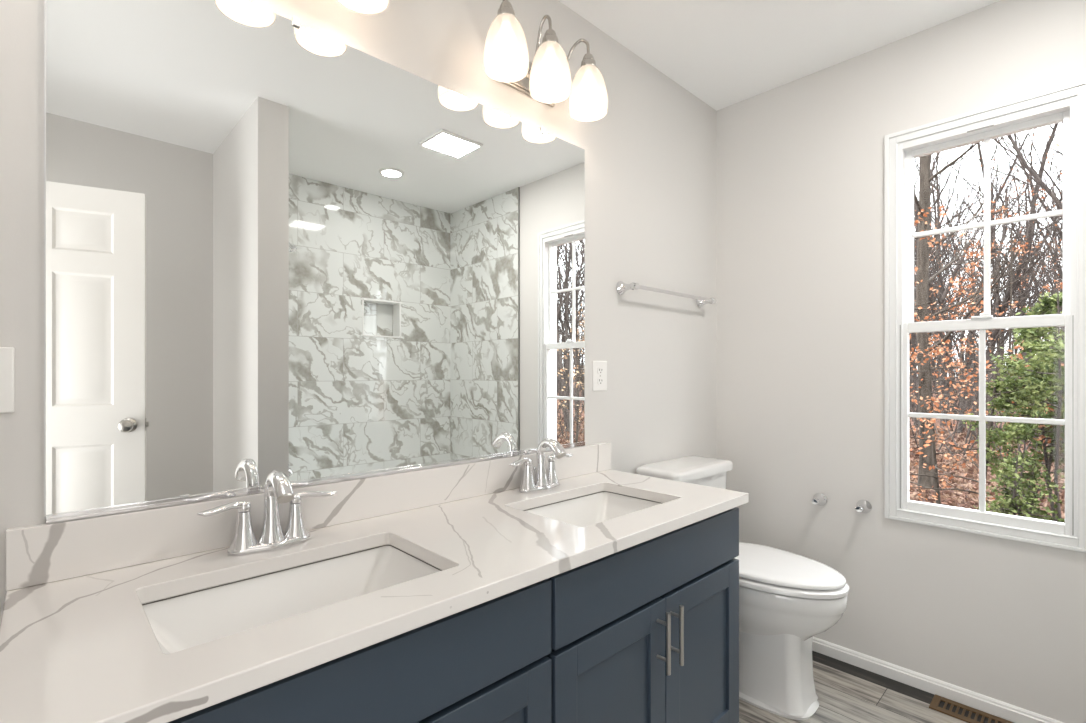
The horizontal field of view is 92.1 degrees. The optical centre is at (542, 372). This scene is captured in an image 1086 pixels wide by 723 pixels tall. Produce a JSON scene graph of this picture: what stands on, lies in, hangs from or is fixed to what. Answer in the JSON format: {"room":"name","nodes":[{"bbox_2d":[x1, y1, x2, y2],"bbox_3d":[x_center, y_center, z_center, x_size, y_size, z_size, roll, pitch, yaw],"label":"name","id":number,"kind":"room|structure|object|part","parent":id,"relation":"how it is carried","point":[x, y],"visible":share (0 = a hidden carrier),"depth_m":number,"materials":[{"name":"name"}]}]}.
{"room":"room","nodes":[
{"label":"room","id":0,"kind":"room"},
{"bbox_2d":[0,0,715,622],"bbox_3d":[-0.201,-0.050,1.719,3.130,2.561,0.130,0,0,-44],"label":"wall","id":1,"kind":"structure","parent":0,"point":[648,142],"depth_m":1.99,"materials":[{"name":"beige paint"}]},
{"bbox_2d":[0,347,13,412],"bbox_3d":[-0.962,0.013,0.894,0.084,0.115,0.010,0,0,-44],"label":"light switch","id":2,"kind":"object","parent":1,"relation":"attached to","point":[6,353],"visible":1,"depth_m":0.92,"materials":[{"name":"white plastic"}]},
{"bbox_2d":[6,442,610,590],"bbox_3d":[-0.338,0.327,1.484,1.654,0.104,0.020,0,0,-44],"label":"backsplash","id":3,"kind":"structure","parent":1,"relation":"attached to","point":[38,554],"depth_m":1.12,"materials":[{"name":"white stone"}]},
{"bbox_2d":[44,0,584,523],"bbox_3d":[-0.373,-0.286,1.455,1.466,1.120,0.011,0,0,-44],"label":"wall mirror","id":4,"kind":"object","parent":1,"relation":"attached to","point":[272,242],"visible":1,"depth_m":1.22,"materials":[{"name":"clear glass"}]},
{"bbox_2d":[492,0,597,106],"bbox_3d":[0.003,-1.017,1.687,0.499,0.259,0.195,0,0,-44],"label":"vanity light","id":5,"kind":"object","parent":1,"relation":"attached to","point":[510,69],"visible":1,"depth_m":1.69,"materials":[{"name":"white glass"}]},
{"bbox_3d":[-0.108,-0.975,1.540,0.068,0.104,0.068,0,0,-44],"label":"bulb","id":6,"kind":"part","parent":5,"relation":"part of","materials":[{"name":"white glass"}]},
{"bbox_3d":[-0.013,-1.068,1.704,0.010,0.158,0.117,0,0,-44],"label":"arm","id":7,"kind":"part","parent":5,"relation":"part of","materials":[{"name":"silver metal"}]},
{"bbox_3d":[0.023,-0.975,1.666,0.068,0.104,0.068,0,0,-44],"label":"bulb","id":8,"kind":"part","parent":5,"relation":"part of","materials":[{"name":"white glass"}]},
{"bbox_3d":[0.090,-1.068,1.802,0.142,0.157,0.021,0,0,9],"label":"arm","id":9,"kind":"part","parent":5,"relation":"part of","materials":[{"name":"silver metal"}]},
{"bbox_3d":[0.155,-0.975,1.792,0.068,0.104,0.068,0,0,-44],"label":"bulb","id":10,"kind":"part","parent":5,"relation":"part of","materials":[{"name":"white glass"}]},
{"bbox_2d":[592,361,606,390],"bbox_3d":[0.220,0.013,2.025,0.084,0.115,0.008,0,0,-44],"label":"power outlet","id":11,"kind":"object","parent":1,"relation":"attached to","point":[599,368],"visible":1,"depth_m":2.02,"materials":[{"name":"white plastic"}]},
{"bbox_2d":[597,377,603,384],"bbox_3d":[0.222,0.034,2.023,0.034,0.028,0.002,0,0,-44],"label":"receptacle","id":12,"kind":"object","parent":11,"relation":"attached to","point":[600,380],"depth_m":2.02,"materials":[{"name":"white plastic"}]},
{"bbox_2d":[597,367,603,373],"bbox_3d":[0.222,-0.007,2.023,0.034,0.028,0.002,0,0,-44],"label":"receptacle","id":13,"kind":"object","parent":11,"relation":"attached to","point":[600,370],"depth_m":2.02,"materials":[{"name":"white plastic"}]},
{"bbox_2d":[616,281,716,307],"bbox_3d":[0.566,-0.341,2.303,0.675,0.057,0.083,0,0,-44],"label":"towel bar","id":14,"kind":"object","parent":1,"relation":"attached to","point":[621,287],"visible":1,"depth_m":2.18,"materials":[{"name":"silver metal"}]},
{"bbox_3d":[0.335,-0.341,2.097,0.057,0.057,0.061,0,0,-44],"label":"bar post","id":15,"kind":"part","parent":14,"relation":"part of","materials":[{"name":"silver metal"}]},
{"bbox_3d":[0.782,-0.341,2.524,0.057,0.057,0.061,0,0,-44],"label":"bar post","id":16,"kind":"part","parent":14,"relation":"part of","materials":[{"name":"silver metal"}]},
{"bbox_2d":[559,0,999,110],"bbox_3d":[0.273,-1.391,0.304,4.400,0.120,2.830,0,0,-44],"label":"ceiling","id":17,"kind":"structure","parent":0,"point":[725,53],"depth_m":2.04,"materials":[{"name":"white paint"}]},
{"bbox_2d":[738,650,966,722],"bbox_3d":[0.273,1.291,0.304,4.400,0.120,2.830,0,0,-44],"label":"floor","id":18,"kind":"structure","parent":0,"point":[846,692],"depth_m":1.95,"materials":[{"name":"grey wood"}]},
{"bbox_2d":[168,579,550,722],"bbox_3d":[-0.444,0.820,0.991,0.808,0.820,0.582,0,0,-44],"label":"vanity cabinet","id":19,"kind":"object","parent":18,"relation":"on","point":[484,662],"visible":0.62,"depth_m":0.90,"materials":[{"name":"blue wood"}]},
{"bbox_3d":[-0.132,0.851,0.954,0.397,0.515,0.018,0,0,-44],"label":"door","id":20,"kind":"part","parent":19,"relation":"part of","materials":[{"name":"blue wood"}]},
{"bbox_2d":[542,507,738,722],"bbox_3d":[0.148,0.820,1.557,0.831,0.820,0.582,0,0,-44],"label":"vanity cabinet","id":21,"kind":"object","parent":18,"relation":"on","point":[647,631],"visible":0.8,"depth_m":1.34,"materials":[{"name":"blue wood"}]},
{"bbox_2d":[0,470,748,722],"bbox_3d":[-0.147,0.395,1.284,1.654,0.030,0.572,0,0,-44],"label":"countertop","id":22,"kind":"structure","parent":21,"relation":"on","point":[82,649],"depth_m":0.87,"materials":[{"name":"white stone"}]},
{"bbox_2d":[197,470,336,554],"bbox_3d":[-0.571,0.294,1.122,0.280,0.169,0.141,0,0,-44],"label":"faucet","id":23,"kind":"object","parent":22,"relation":"on","point":[278,489],"visible":1,"depth_m":1.12,"materials":[{"name":"silver metal"}]},
{"bbox_3d":[-0.658,0.283,1.083,0.027,0.023,0.102,0,0,37],"label":"lever","id":24,"kind":"part","parent":23,"relation":"part of","materials":[{"name":"silver metal"}]},
{"bbox_3d":[-0.636,0.333,1.114,0.053,0.074,0.053,0,0,-44],"label":"handle","id":25,"kind":"part","parent":23,"relation":"part of","materials":[{"name":"silver metal"}]},
{"bbox_3d":[-0.591,0.372,1.143,0.166,0.014,0.060,0,0,-44],"label":"plate","id":26,"kind":"part","parent":23,"relation":"part of","materials":[{"name":"silver metal"}]},
{"bbox_3d":[-0.568,0.289,1.118,0.054,0.159,0.130,0,0,-44],"label":"spout","id":27,"kind":"part","parent":23,"relation":"part of","materials":[{"name":"silver metal"}]},
{"bbox_3d":[-0.560,0.333,1.186,0.053,0.074,0.053,0,0,-44],"label":"handle","id":28,"kind":"part","parent":23,"relation":"part of","materials":[{"name":"silver metal"}]},
{"bbox_3d":[-0.529,0.283,1.207,0.102,0.023,0.027,0,0,-34],"label":"lever","id":29,"kind":"part","parent":23,"relation":"part of","materials":[{"name":"silver metal"}]},
{"bbox_2d":[142,544,442,653],"bbox_3d":[-0.439,0.482,0.977,0.523,0.144,0.343,0,0,-44],"label":"sink","id":30,"kind":"object","parent":22,"relation":"in","point":[195,618],"visible":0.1,"depth_m":1.07,"materials":[{"name":"white ceramic"}]},
{"bbox_2d":[510,438,572,492],"bbox_3d":[0.017,0.294,1.683,0.280,0.169,0.141,0,0,-44],"label":"faucet","id":31,"kind":"object","parent":22,"relation":"on","point":[543,480],"visible":1,"depth_m":1.68,"materials":[{"name":"silver metal"}]},
{"bbox_3d":[-0.070,0.283,1.645,0.027,0.023,0.102,0,0,37],"label":"lever","id":32,"kind":"part","parent":31,"relation":"part of","materials":[{"name":"silver metal"}]},
{"bbox_3d":[-0.048,0.333,1.675,0.053,0.074,0.053,0,0,-44],"label":"handle","id":33,"kind":"part","parent":31,"relation":"part of","materials":[{"name":"silver metal"}]},
{"bbox_3d":[-0.003,0.372,1.704,0.166,0.014,0.060,0,0,-44],"label":"plate","id":34,"kind":"part","parent":31,"relation":"part of","materials":[{"name":"silver metal"}]},
{"bbox_3d":[0.020,0.289,1.680,0.054,0.159,0.130,0,0,-44],"label":"spout","id":35,"kind":"part","parent":31,"relation":"part of","materials":[{"name":"silver metal"}]},
{"bbox_3d":[0.028,0.333,1.747,0.053,0.074,0.053,0,0,-44],"label":"handle","id":36,"kind":"part","parent":31,"relation":"part of","materials":[{"name":"silver metal"}]},
{"bbox_3d":[0.059,0.283,1.768,0.102,0.023,0.027,0,0,-34],"label":"lever","id":37,"kind":"part","parent":31,"relation":"part of","materials":[{"name":"silver metal"}]},
{"bbox_2d":[522,491,661,526],"bbox_3d":[0.155,0.482,1.548,0.496,0.144,0.349,0,0,-44],"label":"sink","id":38,"kind":"object","parent":22,"relation":"in","point":[594,508],"visible":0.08,"depth_m":1.73,"materials":[{"name":"white ceramic"}]},
{"bbox_3d":[0.167,0.851,1.240,0.408,0.515,0.018,0,0,-44],"label":"door","id":39,"kind":"part","parent":21,"relation":"part of","materials":[{"name":"blue wood"}]},
{"bbox_3d":[0.318,0.505,1.383,0.824,0.151,0.018,0,0,-44],"label":"drawer","id":40,"kind":"part","parent":21,"relation":"part of","materials":[{"name":"blue wood"}]},
{"bbox_3d":[0.308,0.686,1.335,0.012,0.154,0.039,0,0,-44],"label":"handle","id":41,"kind":"part","parent":21,"relation":"part of","materials":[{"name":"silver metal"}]},
{"bbox_3d":[0.352,0.686,1.377,0.012,0.154,0.039,0,0,-44],"label":"handle","id":42,"kind":"part","parent":21,"relation":"part of","materials":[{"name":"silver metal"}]},
{"bbox_3d":[0.467,0.851,1.525,0.413,0.515,0.018,0,0,-44],"label":"door","id":43,"kind":"part","parent":21,"relation":"part of","materials":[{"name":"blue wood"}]},
{"bbox_2d":[636,456,848,719],"bbox_3d":[0.796,0.815,2.065,0.486,0.846,0.723,0,0,-44],"label":"toilet","id":44,"kind":"object","parent":18,"relation":"on","point":[786,599],"visible":0.52,"depth_m":1.89,"materials":[{"name":"white ceramic"}]},
{"bbox_3d":[0.617,0.414,2.252,0.486,0.044,0.204,0,0,-44],"label":"tank lid","id":45,"kind":"part","parent":44,"relation":"part of","materials":[{"name":"white ceramic"}]},
{"bbox_3d":[0.611,0.606,2.259,0.444,0.338,0.186,0,0,-44],"label":"tank","id":46,"kind":"part","parent":44,"relation":"part of","materials":[{"name":"white ceramic"}]},
{"bbox_3d":[0.865,0.736,2.010,0.374,0.023,0.530,0,0,-44],"label":"seat lid","id":47,"kind":"part","parent":44,"relation":"part of","materials":[{"name":"white plastic"}]},
{"bbox_3d":[0.873,0.763,2.001,0.388,0.025,0.525,0,0,-44],"label":"seat","id":48,"kind":"part","parent":44,"relation":"part of","materials":[{"name":"white plastic"}]},
{"bbox_2d":[929,694,1013,722],"bbox_3d":[1.560,1.227,1.845,0.108,0.006,0.310,0,0,-44],"label":"floor vent","id":49,"kind":"object","parent":18,"relation":"in","point":[949,707],"visible":1,"depth_m":1.89,"materials":[{"name":"brown metal"}]},
{"bbox_2d":[716,0,1085,722],"bbox_3d":[1.813,-0.050,1.782,0.130,2.561,2.560,0,0,-44],"label":"wall","id":50,"kind":"structure","parent":0,"point":[800,162],"depth_m":2.21,"materials":[{"name":"beige paint"}]},
{"bbox_2d":[812,493,826,505],"bbox_3d":[1.195,0.559,2.282,0.072,0.057,0.057,0,0,-44],"label":"post","id":51,"kind":"object","parent":50,"relation":"attached to","point":[820,499],"visible":1,"depth_m":2.28,"materials":[{"name":"silver metal"}]},
{"bbox_2d":[855,499,871,513],"bbox_3d":[1.313,0.559,2.159,0.072,0.057,0.057,0,0,-44],"label":"post","id":52,"kind":"object","parent":50,"relation":"attached to","point":[862,506],"visible":1,"depth_m":2.16,"materials":[{"name":"silver metal"}]},
{"bbox_2d":[812,637,1063,722],"bbox_3d":[1.409,1.203,2.102,0.014,0.056,1.539,0,0,-44],"label":"baseboard","id":53,"kind":"structure","parent":50,"relation":"attached to","point":[995,707],"depth_m":2.01,"materials":[{"name":"white wood"}]},
{"bbox_2d":[884,79,1085,552],"bbox_3d":[1.629,-0.185,1.949,0.126,1.547,0.588,0,0,-44],"label":"window","id":54,"kind":"structure","parent":50,"relation":"in","point":[1066,104],"depth_m":1.92,"materials":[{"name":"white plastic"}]},
{"bbox_3d":[1.609,0.175,1.928,0.032,0.744,0.504,0,0,-44],"label":"sash","id":55,"kind":"part","parent":54,"relation":"part of","materials":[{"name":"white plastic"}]},
{"bbox_3d":[1.635,-0.527,1.950,0.032,0.724,0.491,0,0,-44],"label":"sash","id":56,"kind":"part","parent":54,"relation":"part of","materials":[{"name":"white plastic"}]},
{"label":"outside","id":57,"kind":"structure","parent":0,"visible":0},
{"bbox_2d":[909,378,1064,521],"bbox_3d":[40.773,1.355,40.760,110.000,1.271,170.000,0,0,-44],"label":"ground","id":58,"kind":"structure","parent":57,"point":[937,422],"depth_m":12.24,"materials":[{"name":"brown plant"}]},
{"bbox_2d":[914,235,956,301],"bbox_3d":[12.079,-3.663,19.342,4.217,11.398,5.789,0,0,-21],"label":"bare tree","id":59,"kind":"object","parent":58,"relation":"on","point":[956,235],"visible":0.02,"depth_m":17.63,"materials":[{"name":"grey plant"}]},
{"bbox_2d":[909,187,968,373],"bbox_3d":[14.010,-2.217,19.602,4.096,8.404,2.816,0,0,-13],"label":"tree","id":60,"kind":"object","parent":58,"relation":"on","point":[911,339],"visible":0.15,"depth_m":19.41,"materials":[{"name":"orange plant"}]},
{"bbox_2d":[914,149,970,298],"bbox_3d":[15.448,-4.120,22.412,7.782,12.098,4.111,0,0,-3],"label":"bare tree","id":61,"kind":"object","parent":58,"relation":"on","point":[934,183],"visible":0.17,"depth_m":21.75,"materials":[{"name":"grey plant"}]},
{"bbox_2d":[909,179,979,407],"bbox_3d":[17.745,-3.826,25.785,3.892,11.453,7.367,0,0,-16],"label":"bare tree","id":62,"kind":"object","parent":58,"relation":"on","point":[915,179],"visible":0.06,"depth_m":24.39,"materials":[{"name":"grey plant"}]},
{"bbox_2d":[915,147,975,393],"bbox_3d":[24.142,-7.251,32.710,6.477,18.058,6.860,0,0,-34],"label":"bare tree","id":63,"kind":"object","parent":58,"relation":"on","point":[935,219],"visible":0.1,"depth_m":31.75,"materials":[{"name":"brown plant"}]},
{"bbox_2d":[910,205,981,420],"bbox_3d":[14.698,-2.299,20.230,4.185,8.587,2.877,0,0,43],"label":"tree","id":64,"kind":"object","parent":58,"relation":"on","point":[930,311],"visible":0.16,"depth_m":19.96,"materials":[{"name":"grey plant"}]},
{"bbox_2d":[929,170,962,371],"bbox_3d":[27.741,-6.841,37.274,5.086,17.212,8.167,0,0,30],"label":"bare tree","id":65,"kind":"object","parent":58,"relation":"on","point":[946,170],"visible":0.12,"depth_m":37.21,"materials":[{"name":"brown plant"}]},
{"bbox_2d":[914,145,982,425],"bbox_3d":[11.537,-5.210,17.592,5.335,14.420,7.325,0,0,22],"label":"bare tree","id":66,"kind":"object","parent":58,"relation":"on","point":[931,297],"visible":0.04,"depth_m":17.02,"materials":[{"name":"grey plant"}]},
{"bbox_2d":[909,171,995,340],"bbox_3d":[21.515,-4.942,28.313,6.859,13.503,4.996,0,0,-14],"label":"bare tree","id":67,"kind":"object","parent":58,"relation":"on","point":[955,224],"visible":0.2,"depth_m":28.46,"materials":[{"name":"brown plant"}]},
{"bbox_2d":[930,279,974,373],"bbox_3d":[20.283,-1.629,25.708,2.300,6.865,3.346,0,0,-24],"label":"tree","id":68,"kind":"object","parent":58,"relation":"on","point":[934,279],"visible":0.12,"depth_m":25.83,"materials":[{"name":"orange plant"}]},
{"bbox_2d":[941,246,963,386],"bbox_3d":[30.801,-5.070,39.524,3.962,13.408,6.362,0,0,-30],"label":"bare tree","id":69,"kind":"object","parent":58,"relation":"on","point":[941,246],"visible":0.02,"depth_m":39.54,"materials":[{"name":"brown plant"}]},
{"bbox_2d":[909,158,1005,347],"bbox_3d":[23.153,-5.446,32.139,4.968,14.620,9.404,0,0,-8],"label":"bare tree","id":70,"kind":"object","parent":58,"relation":"on","point":[931,158],"visible":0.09,"depth_m":30.87,"materials":[{"name":"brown plant"}]},
{"bbox_2d":[909,291,1007,504],"bbox_3d":[4.887,0.458,6.910,2.326,3.102,1.715,0,0,-44],"label":"sapling","id":71,"kind":"object","parent":58,"relation":"on","point":[938,350],"visible":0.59,"depth_m":6.84,"materials":[{"name":"beige plant"}]},
{"bbox_2d":[909,330,1027,436],"bbox_3d":[38.140,-1.560,18.451,55.352,6.334,57.154,0,0,21],"label":"brush leaves","id":72,"kind":"object","parent":58,"relation":"on","point":[1001,330],"visible":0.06,"depth_m":13.73,"materials":[{"name":"brown plant"}]},
{"bbox_2d":[909,203,1031,425],"bbox_3d":[5.410,-0.313,7.613,2.071,4.601,2.339,0,0,9],"label":"sapling","id":73,"kind":"object","parent":58,"relation":"on","point":[940,207],"visible":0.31,"depth_m":7.24,"materials":[{"name":"beige plant"}]},
{"bbox_3d":[5.424,-0.313,7.634,2.002,4.601,2.266,0,0,14],"label":"stem","id":74,"kind":"part","parent":73,"relation":"part of","materials":[{"name":"plant"}]},
{"bbox_2d":[914,146,1031,411],"bbox_3d":[17.596,-5.294,23.102,4.273,14.459,6.861,0,0,-32],"label":"bare tree","id":75,"kind":"object","parent":58,"relation":"on","point":[936,184],"visible":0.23,"depth_m":23.10,"materials":[{"name":"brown plant"}]},
{"bbox_2d":[929,147,1029,336],"bbox_3d":[26.435,-7.666,33.647,8.299,18.739,7.304,0,0,39],"label":"bare tree","id":76,"kind":"object","parent":58,"relation":"on","point":[940,199],"visible":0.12,"depth_m":33.77,"materials":[{"name":"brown plant"}]},
{"bbox_2d":[909,125,1055,425],"bbox_3d":[12.172,-2.965,16.198,5.837,9.965,4.319,0,0,42],"label":"tree","id":77,"kind":"object","parent":58,"relation":"on","point":[955,272],"visible":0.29,"depth_m":15.70,"materials":[{"name":"orange plant"}]},
{"bbox_2d":[929,156,1036,409],"bbox_3d":[19.592,-4.452,23.417,4.316,12.701,8.170,0,0,18],"label":"bare tree","id":78,"kind":"object","parent":58,"relation":"on","point":[943,156],"visible":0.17,"depth_m":23.62,"materials":[{"name":"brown plant"}]},
{"bbox_2d":[909,329,1063,510],"bbox_3d":[4.849,0.778,6.105,1.877,2.503,1.762,0,0,1],"label":"tree","id":79,"kind":"object","parent":58,"relation":"on","point":[1048,441],"visible":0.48,"depth_m":5.90,"materials":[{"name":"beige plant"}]},
{"bbox_2d":[914,145,1058,395],"bbox_3d":[15.416,-5.031,20.789,4.758,14.004,9.008,0,0,-10],"label":"bare tree","id":80,"kind":"object","parent":58,"relation":"on","point":[931,155],"visible":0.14,"depth_m":20.27,"materials":[{"name":"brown plant"}]},
{"bbox_2d":[909,328,1064,469],"bbox_3d":[34.476,-1.765,13.540,54.623,7.582,70.002,0,0,-44],"label":"underbrush","id":81,"kind":"object","parent":58,"relation":"on","point":[912,379],"visible":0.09,"depth_m":13.97,"materials":[{"name":"brown plant"}]},
{"bbox_2d":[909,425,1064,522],"bbox_3d":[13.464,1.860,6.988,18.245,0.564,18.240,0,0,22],"label":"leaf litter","id":82,"kind":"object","parent":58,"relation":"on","point":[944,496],"visible":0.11,"depth_m":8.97,"materials":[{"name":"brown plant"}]},
{"bbox_2d":[913,200,1062,477],"bbox_3d":[7.702,-0.475,8.846,1.700,4.801,3.077,0,0,0],"label":"sapling","id":83,"kind":"object","parent":58,"relation":"on","point":[971,254],"visible":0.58,"depth_m":9.07,"materials":[{"name":"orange plant"}]},
{"bbox_2d":[914,143,1062,488],"bbox_3d":[6.128,-3.763,8.564,3.810,11.503,3.444,0,0,-11],"label":"tree","id":84,"kind":"object","parent":58,"relation":"on","point":[925,178],"visible":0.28,"depth_m":8.44,"materials":[{"name":"beige plant"}]},
{"bbox_2d":[914,122,1062,426],"bbox_3d":[14.156,-4.560,15.737,4.849,13.106,6.657,0,0,-35],"label":"bare tree","id":85,"kind":"object","parent":58,"relation":"on","point":[1029,240],"visible":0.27,"depth_m":15.92,"materials":[{"name":"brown plant"}]},
{"bbox_2d":[914,165,1062,435],"bbox_3d":[11.877,-1.781,14.008,2.249,7.496,4.159,0,0,0],"label":"tree","id":86,"kind":"object","parent":58,"relation":"on","point":[975,237],"visible":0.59,"depth_m":14.31,"materials":[{"name":"orange plant"}]},
{"bbox_2d":[943,149,1039,356],"bbox_3d":[29.576,-6.875,35.319,7.613,17.190,6.700,0,0,-44],"label":"bare tree","id":87,"kind":"object","parent":58,"relation":"on","point":[1039,149],"visible":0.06,"depth_m":34.91,"materials":[{"name":"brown plant"}]},
{"bbox_2d":[950,198,1039,358],"bbox_3d":[26.993,-4.496,32.662,4.233,12.459,8.014,0,0,1],"label":"bare tree","id":88,"kind":"object","parent":58,"relation":"on","point":[966,312],"visible":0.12,"depth_m":32.55,"materials":[{"name":"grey plant"}]},
{"bbox_2d":[930,143,1062,427],"bbox_3d":[14.497,-2.779,16.182,4.119,9.504,5.567,0,0,33],"label":"tree","id":89,"kind":"object","parent":58,"relation":"on","point":[996,296],"visible":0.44,"depth_m":16.26,"materials":[{"name":"orange plant"}]},
{"bbox_2d":[931,130,1062,376],"bbox_3d":[17.537,-7.253,20.623,8.148,18.398,7.170,0,0,28],"label":"bare tree","id":90,"kind":"object","parent":58,"relation":"on","point":[978,145],"visible":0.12,"depth_m":21.07,"materials":[{"name":"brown plant"}]},
{"bbox_2d":[936,123,1062,280],"bbox_3d":[12.277,-2.903,11.942,5.824,9.943,4.309,0,0,0],"label":"tree","id":91,"kind":"object","parent":58,"relation":"on","point":[1019,156],"visible":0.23,"depth_m":11.92,"materials":[{"name":"orange plant"}]},
{"bbox_2d":[949,175,1050,372],"bbox_3d":[28.537,-5.843,32.849,4.474,15.140,7.184,0,0,-27],"label":"bare tree","id":92,"kind":"object","parent":58,"relation":"on","point":[990,175],"visible":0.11,"depth_m":32.94,"materials":[{"name":"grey plant"}]},
{"bbox_2d":[953,188,1050,333],"bbox_3d":[27.243,-5.324,31.607,5.740,14.274,6.809,0,0,-20],"label":"bare tree","id":93,"kind":"object","parent":58,"relation":"on","point":[1021,304],"visible":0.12,"depth_m":30.63,"materials":[{"name":"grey plant"}]},
{"bbox_2d":[949,129,1062,313],"bbox_3d":[19.216,-4.422,20.164,6.006,12.591,5.063,0,0,4],"label":"bare tree","id":94,"kind":"object","parent":58,"relation":"on","point":[1055,191],"visible":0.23,"depth_m":20.23,"materials":[{"name":"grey plant"}]},
{"bbox_2d":[959,133,1060,398],"bbox_3d":[25.590,-5.813,29.344,5.763,15.170,5.442,0,0,5],"label":"bare tree","id":95,"kind":"object","parent":58,"relation":"on","point":[1018,201],"visible":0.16,"depth_m":29.04,"materials":[{"name":"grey plant"}]},
{"bbox_2d":[959,175,1062,348],"bbox_3d":[22.008,-3.878,23.573,5.820,11.457,4.239,0,0,-5],"label":"bare tree","id":96,"kind":"object","parent":58,"relation":"on","point":[1051,226],"visible":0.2,"depth_m":23.80,"materials":[{"name":"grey plant"}]},
{"bbox_2d":[963,142,1062,405],"bbox_3d":[19.355,-4.546,18.535,6.533,12.861,4.758,0,0,21],"label":"bare tree","id":97,"kind":"object","parent":58,"relation":"on","point":[1029,142],"visible":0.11,"depth_m":19.41,"materials":[{"name":"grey plant"}]},
{"bbox_2d":[962,285,1064,521],"bbox_3d":[5.561,0.550,5.145,2.034,2.951,2.195,0,0,-38],"label":"evergreen shrub","id":98,"kind":"object","parent":58,"relation":"on","point":[1049,357],"visible":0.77,"depth_m":5.32,"materials":[{"name":"green plant"}]},
{"bbox_2d":[964,130,1062,357],"bbox_3d":[23.681,-4.732,25.599,6.272,13.148,5.287,0,0,-40],"label":"bare tree","id":99,"kind":"object","parent":58,"relation":"on","point":[1029,130],"visible":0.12,"depth_m":25.40,"materials":[{"name":"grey plant"}]},
{"bbox_2d":[981,213,1049,352],"bbox_3d":[30.798,-5.281,34.197,4.117,13.932,6.611,0,0,-13],"label":"bare tree","id":100,"kind":"object","parent":58,"relation":"on","point":[981,213],"visible":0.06,"depth_m":34.32,"materials":[{"name":"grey plant"}]},
{"bbox_2d":[972,150,1062,327],"bbox_3d":[24.766,-4.614,25.929,6.114,12.819,5.155,0,0,-8],"label":"bare tree","id":101,"kind":"object","parent":58,"relation":"on","point":[993,150],"visible":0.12,"depth_m":25.92,"materials":[{"name":"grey plant"}]},
{"bbox_2d":[987,238,1047,365],"bbox_3d":[35.284,-4.996,38.363,6.692,13.176,4.875,0,0,14],"label":"bare tree","id":102,"kind":"object","parent":58,"relation":"on","point":[1034,238],"visible":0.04,"depth_m":39.18,"materials":[{"name":"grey plant"}]},
{"bbox_2d":[974,449,1064,522],"bbox_3d":[4.862,1.418,5.364,0.721,1.250,0.810,0,0,42],"label":"evergreen shrub","id":103,"kind":"object","parent":58,"relation":"on","point":[1012,503],"visible":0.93,"depth_m":5.27,"materials":[{"name":"green plant"}]},
{"bbox_2d":[995,124,1062,281],"bbox_3d":[22.366,-5.991,21.874,4.658,15.762,7.479,0,0,-21],"label":"bare tree","id":104,"kind":"object","parent":58,"relation":"on","point":[1055,265],"visible":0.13,"depth_m":22.87,"materials":[{"name":"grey plant"}]},
{"bbox_2d":[1001,209,1060,340],"bbox_3d":[30.743,-4.803,33.252,4.442,13.073,8.409,0,0,-16],"label":"bare tree","id":105,"kind":"object","parent":58,"relation":"on","point":[1028,209],"visible":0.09,"depth_m":33.52,"materials":[{"name":"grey plant"}]},
{"bbox_2d":[1001,194,1062,336],"bbox_3d":[33.940,-5.985,34.867,5.210,15.334,9.863,0,0,2],"label":"bare tree","id":106,"kind":"object","parent":58,"relation":"on","point":[1043,194],"visible":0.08,"depth_m":34.99,"materials":[{"name":"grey plant"}]},
{"bbox_2d":[1001,219,1062,311],"bbox_3d":[37.391,-5.660,38.927,7.412,14.592,5.398,0,0,-9],"label":"bare tree","id":107,"kind":"object","parent":58,"relation":"on","point":[1050,281],"visible":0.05,"depth_m":38.20,"materials":[{"name":"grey plant"}]},
{"bbox_2d":[1003,264,1060,335],"bbox_3d":[30.419,-4.407,30.265,7.978,12.403,4.214,0,0,-1],"label":"bare tree","id":108,"kind":"object","parent":58,"relation":"on","point":[1060,264],"visible":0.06,"depth_m":30.51,"materials":[{"name":"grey plant"}]},
{"bbox_2d":[1002,234,1062,413],"bbox_3d":[16.775,-1.504,17.544,2.337,6.976,3.400,0,0,9],"label":"tree","id":109,"kind":"object","parent":58,"relation":"on","point":[1045,269],"visible":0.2,"depth_m":17.71,"materials":[{"name":"orange plant"}]},
{"bbox_2d":[1008,209,1064,330],"bbox_3d":[24.526,-6.676,23.327,6.174,17.212,6.539,0,0,13],"label":"bare tree","id":110,"kind":"object","parent":58,"relation":"on","point":[1058,209],"visible":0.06,"depth_m":24.25,"materials":[{"name":"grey plant"}]},
{"bbox_2d":[1014,158,1062,290],"bbox_3d":[28.416,-5.463,27.999,5.621,14.421,6.387,0,0,16],"label":"bare tree","id":111,"kind":"object","parent":58,"relation":"on","point":[1047,158],"visible":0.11,"depth_m":28.70,"materials":[{"name":"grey plant"}]},
{"bbox_2d":[1033,123,1062,245],"bbox_3d":[18.477,-6.794,16.569,6.855,17.588,7.789,0,0,-44],"label":"bare tree","id":112,"kind":"object","parent":58,"relation":"on","point":[1060,123],"visible":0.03,"depth_m":17.84,"materials":[{"name":"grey plant"}]},
{"bbox_2d":[1042,128,1062,154],"bbox_3d":[13.118,-4.364,10.665,5.163,12.840,6.124,0,0,32],"label":"bare tree","id":113,"kind":"object","parent":58,"relation":"on","point":[1044,128],"visible":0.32,"depth_m":12.62,"materials":[{"name":"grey plant"}]},
{"bbox_2d":[1043,245,1062,417],"bbox_3d":[15.827,-1.746,14.750,4.298,7.338,3.180,0,0,-24],"label":"tree","id":114,"kind":"object","parent":58,"relation":"on","point":[1057,245],"visible":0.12,"depth_m":15.28,"materials":[{"name":"orange plant"}]}
]}

